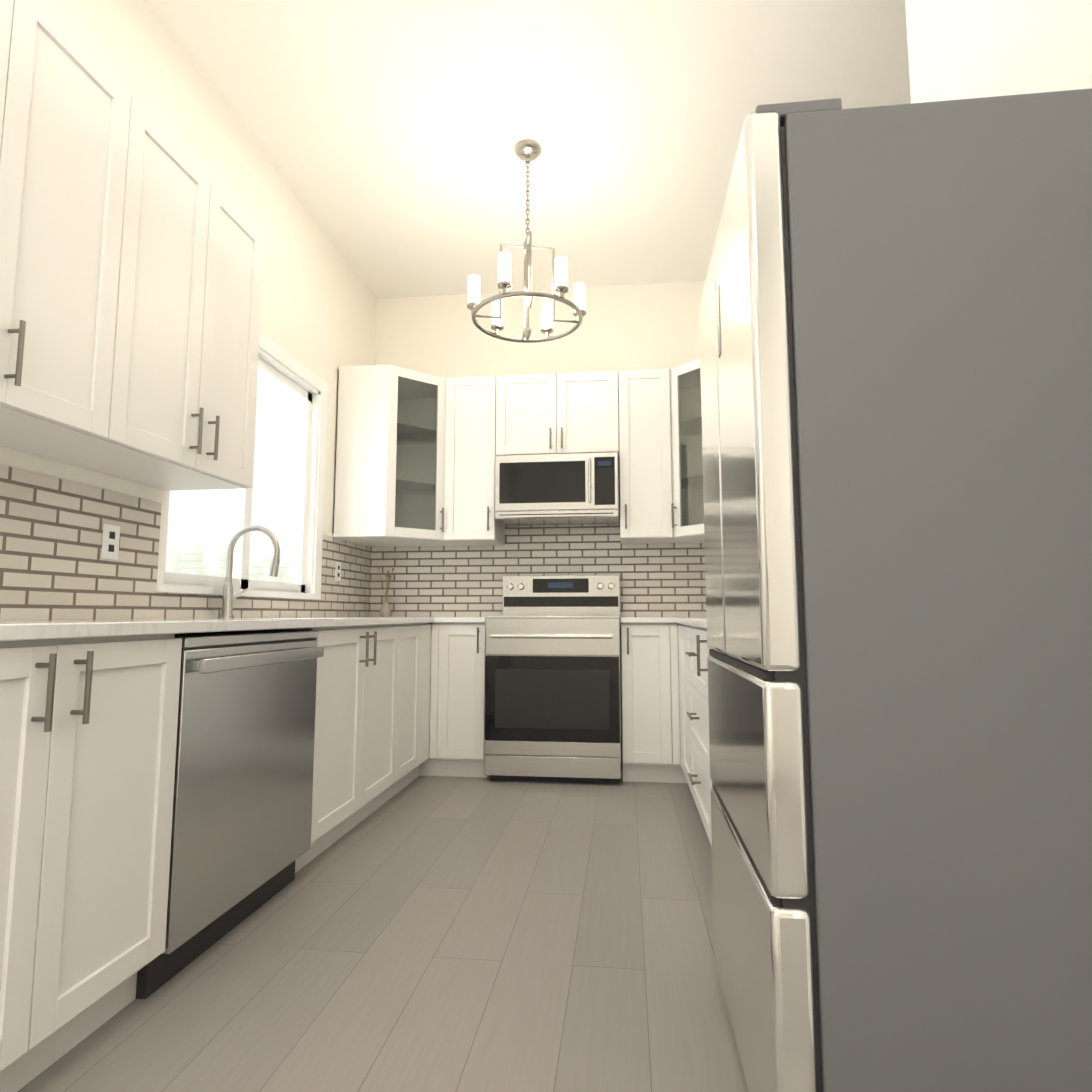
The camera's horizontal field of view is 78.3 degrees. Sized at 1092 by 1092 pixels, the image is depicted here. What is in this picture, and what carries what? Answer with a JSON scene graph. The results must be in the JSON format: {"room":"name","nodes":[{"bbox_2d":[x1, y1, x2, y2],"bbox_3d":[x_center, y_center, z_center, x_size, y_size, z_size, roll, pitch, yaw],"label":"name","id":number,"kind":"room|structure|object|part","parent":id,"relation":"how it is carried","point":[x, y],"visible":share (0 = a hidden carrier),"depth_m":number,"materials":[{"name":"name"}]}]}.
{"room":"kitchen","nodes":[
{"label":"kitchen","id":0,"kind":"room"},
{"bbox_2d":[0,0,376,583],"bbox_3d":[-1.634,-0.513,1.403,0.100,3.160,6.710,-1,-6,7],"label":"wall","id":1,"kind":"structure","parent":0,"point":[318,307],"depth_m":3.13,"materials":[{"name":"white paint"}]},
{"bbox_2d":[0,0,155,455],"bbox_3d":[-1.394,-0.821,1.518,0.348,1.005,0.849,-1,-6,7],"label":"upper cabinet","id":2,"kind":"object","parent":1,"relation":"attached to","point":[130,266],"depth_m":1.70,"materials":[{"name":"white wood"}]},
{"bbox_2d":[41,122,263,489],"bbox_3d":[-1.314,-0.751,2.200,0.348,1.005,0.769,-1,-6,7],"label":"upper cabinet","id":3,"kind":"object","parent":1,"relation":"attached to","point":[196,393],"depth_m":2.19,"materials":[{"name":"white wood"}]},
{"bbox_2d":[0,464,370,619],"bbox_3d":[-1.411,0.068,2.785,0.008,0.493,3.610,-1,-6,7],"label":"backsplash","id":4,"kind":"structure","parent":1,"relation":"attached to","point":[54,565],"depth_m":2.20,"materials":[{"name":"tile"}]},
{"bbox_2d":[101,523,119,559],"bbox_3d":[-1.466,-0.014,2.259,0.005,0.116,0.072,-1,-6,7],"label":"electrical outlet plate","id":5,"kind":"object","parent":4,"relation":"attached to","point":[106,541],"visible":1,"depth_m":2.25,"materials":[{"name":"white plastic"}]},
{"bbox_2d":[108,544,113,551],"bbox_3d":[-1.463,0.008,2.256,0.002,0.024,0.024,-1,-6,7],"label":"socket","id":6,"kind":"object","parent":4,"relation":"attached to","point":[111,547],"depth_m":2.26,"materials":[{"name":"grey plastic"}]},
{"bbox_2d":[109,531,114,538],"bbox_3d":[-1.463,-0.036,2.261,0.002,0.024,0.024,-1,-6,7],"label":"socket","id":7,"kind":"object","parent":4,"relation":"attached to","point":[111,536],"depth_m":2.26,"materials":[{"name":"grey plastic"}]},
{"bbox_2d":[335,561,340,580],"bbox_3d":[-1.255,0.153,4.049,0.005,0.116,0.072,-1,-6,7],"label":"electrical outlet plate","id":8,"kind":"object","parent":4,"relation":"attached to","point":[337,571],"visible":1,"depth_m":4.03,"materials":[{"name":"white plastic"}]},
{"bbox_2d":[156,331,327,599],"bbox_3d":[-1.408,-0.392,3.214,0.125,1.265,1.345,-1,-6,7],"label":"window","id":9,"kind":"structure","parent":1,"relation":"in","point":[277,363],"depth_m":3.68,"materials":[{"name":"white plastic"}]},
{"bbox_2d":[165,371,303,583],"bbox_3d":[-1.429,-0.361,3.191,0.004,1.040,1.100,-1,-6,7],"label":"window glass","id":10,"kind":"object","parent":9,"relation":"in","point":[235,495],"depth_m":3.33,"materials":[{"name":"clear glass"}]},
{"bbox_2d":[380,364,447,535],"bbox_3d":[-0.799,-0.594,4.139,0.290,0.990,0.290,-1,-6,7],"label":"door","id":11,"kind":"structure","parent":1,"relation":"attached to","point":[412,462],"depth_m":4.25,"materials":[{"name":"white wood"}]},
{"bbox_2d":[17,767,747,1091],"bbox_3d":[0.601,1.062,0.979,4.600,0.060,6.710,-1,-6,7],"label":"floor","id":12,"kind":"structure","parent":0,"point":[446,934],"depth_m":1.76,"materials":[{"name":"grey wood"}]},
{"bbox_2d":[0,525,439,1091],"bbox_3d":[-1.076,0.556,2.703,0.660,1.295,3.574,-1,-6,7],"label":"base unit","id":13,"kind":"object","parent":12,"relation":"on","point":[176,795],"depth_m":1.64,"materials":[{"name":"white wood"}]},
{"bbox_2d":[159,630,323,954],"bbox_3d":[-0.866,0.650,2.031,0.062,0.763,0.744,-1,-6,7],"label":"dishwasher","id":14,"kind":"object","parent":13,"relation":"in","point":[242,792],"depth_m":1.91,"materials":[{"name":"silver metal"}]},
{"bbox_2d":[219,525,280,618],"bbox_3d":[-1.234,0.112,2.866,0.250,0.391,0.154,-1,-6,7],"label":"faucet","id":15,"kind":"object","parent":13,"relation":"on","point":[228,597],"depth_m":2.81,"materials":[{"name":"silver metal"}]},
{"bbox_2d":[0,616,712,648],"bbox_3d":[-0.108,0.299,2.615,2.610,0.030,3.576,-1,-6,7],"label":"countertop","id":16,"kind":"structure","parent":13,"relation":"on","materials":[{"name":"stone"}]},
{"bbox_2d":[380,602,390,616],"bbox_3d":[-1.059,0.416,4.424,0.072,0.098,0.070,-1,-6,7],"label":"decorative vase","id":17,"kind":"object","parent":16,"relation":"on","point":[385,609],"visible":1,"depth_m":4.40,"materials":[{"name":"beige ceramic"}]},
{"bbox_2d":[378,567,393,601],"bbox_3d":[-1.050,0.260,4.442,0.107,0.237,0.097,-1,-6,7],"label":"twigs","id":18,"kind":"object","parent":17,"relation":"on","point":[389,579],"visible":1,"depth_m":4.43,"materials":[{"name":"beige plant"}]},
{"bbox_2d":[440,617,488,776],"bbox_3d":[-0.460,0.891,4.084,0.295,0.909,0.634,-1,-6,7],"label":"base unit","id":19,"kind":"object","parent":12,"relation":"on","point":[462,639],"depth_m":3.83,"materials":[{"name":"white wood"}]},
{"bbox_2d":[484,575,621,783],"bbox_3d":[0.065,0.749,4.008,0.756,1.175,0.690,-1,-6,7],"label":"range","id":20,"kind":"object","parent":12,"relation":"on","point":[553,679],"visible":1,"depth_m":3.72,"materials":[{"name":"silver metal"}]},
{"bbox_2d":[620,617,671,782],"bbox_3d":[0.592,0.878,3.961,0.287,0.909,0.634,-1,-6,7],"label":"base unit","id":21,"kind":"object","parent":12,"relation":"on","point":[646,646],"depth_m":3.71,"materials":[{"name":"white wood"}]},
{"bbox_2d":[668,617,712,846],"bbox_3d":[0.937,0.778,2.981,0.628,0.909,2.512,-1,-6,7],"label":"base unit","id":22,"kind":"object","parent":12,"relation":"on","point":[690,650],"depth_m":2.99,"materials":[{"name":"white wood"}]},
{"bbox_2d":[699,88,1091,1091],"bbox_3d":[0.724,0.166,1.400,0.680,1.807,0.750,-1,-6,7],"label":"fridge","id":23,"kind":"object","parent":12,"relation":"on","point":[895,318],"visible":1,"depth_m":1.06,"materials":[{"name":"silver metal"}]},
{"bbox_2d":[142,0,910,298],"bbox_3d":[0.601,-2.142,1.306,4.600,0.060,6.710,-1,-6,7],"label":"ceiling","id":24,"kind":"structure","parent":0,"point":[385,136],"depth_m":2.96,"materials":[{"name":"white paint"}]},
{"bbox_2d":[467,139,585,342],"bbox_3d":[-0.088,-1.440,3.183,0.547,0.954,0.545,-1,-6,7],"label":"pendant chandelier","id":25,"kind":"object","parent":24,"relation":"hanging from","point":[527,151],"visible":1,"depth_m":3.16,"materials":[{"name":"silver metal"}]},
{"bbox_2d":[375,281,704,730],"bbox_3d":[0.107,-0.197,4.511,2.630,3.160,0.100,-1,-6,7],"label":"wall","id":26,"kind":"structure","parent":0,"point":[640,326],"depth_m":4.59,"materials":[{"name":"white paint"}]},
{"bbox_2d":[432,376,504,545],"bbox_3d":[-0.488,-0.542,4.375,0.380,1.050,0.368,-1,-6,7],"label":"upper cabinet","id":27,"kind":"object","parent":26,"relation":"attached to","point":[470,406],"depth_m":4.22,"materials":[{"name":"white wood"}]},
{"bbox_3d":[0.065,-0.561,4.191,2.578,0.935,0.564,-1,-6,7],"label":"glass","id":28,"kind":"part","parent":27,"relation":"part of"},
{"bbox_2d":[369,522,705,617],"bbox_3d":[0.101,0.163,4.420,2.614,0.635,0.008,-1,-6,7],"label":"backsplash","id":29,"kind":"structure","parent":26,"relation":"attached to","point":[662,580],"depth_m":4.45,"materials":[{"name":"tile"}]},
{"bbox_2d":[496,370,615,455],"bbox_3d":[0.086,-0.812,4.345,0.768,0.520,0.348,-1,-6,7],"label":"upper cabinet","id":30,"kind":"object","parent":26,"relation":"attached to","point":[569,412],"depth_m":4.18,"materials":[{"name":"white wood"}]},
{"bbox_2d":[495,452,618,525],"bbox_3d":[0.080,-0.352,4.252,0.756,0.393,0.426,-1,-6,7],"label":"microwave","id":31,"kind":"object","parent":30,"relation":"attached to","point":[557,489],"visible":1,"depth_m":4.08,"materials":[{"name":"silver metal"}]},
{"bbox_3d":[0.065,-0.390,4.079,0.706,0.293,0.004,-1,-6,7],"label":"glass","id":32,"kind":"part","parent":31,"relation":"part of","materials":[{"name":"black glass"}]},
{"bbox_2d":[616,368,683,543],"bbox_3d":[0.651,-0.556,4.242,0.370,1.050,0.368,-1,-6,7],"label":"upper cabinet","id":33,"kind":"object","parent":26,"relation":"attached to","point":[641,394],"depth_m":4.09,"materials":[{"name":"white wood"}]},
{"bbox_2d":[668,358,703,531],"bbox_3d":[0.894,-0.614,3.941,0.291,0.990,0.290,-1,-6,7],"label":"upper cabinet","id":34,"kind":"object","parent":26,"relation":"attached to","point":[685,459],"depth_m":4.10,"materials":[{"name":"white wood"}]},
{"bbox_2d":[905,0,1091,102],"bbox_3d":[0.941,-0.664,-0.074,0.100,3.160,4.160,-1,-6,7],"label":"wall","id":35,"kind":"structure","parent":0,"point":[963,49],"depth_m":1.61,"materials":[{"name":"white paint"}]},
{"label":"outside","id":36,"kind":"structure","parent":0,"visible":0},
{"bbox_2d":[165,372,300,583],"bbox_3d":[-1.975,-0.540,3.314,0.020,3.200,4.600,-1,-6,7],"label":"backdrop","id":37,"kind":"structure","parent":36,"point":[202,517],"depth_m":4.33,"materials":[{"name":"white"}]}
]}

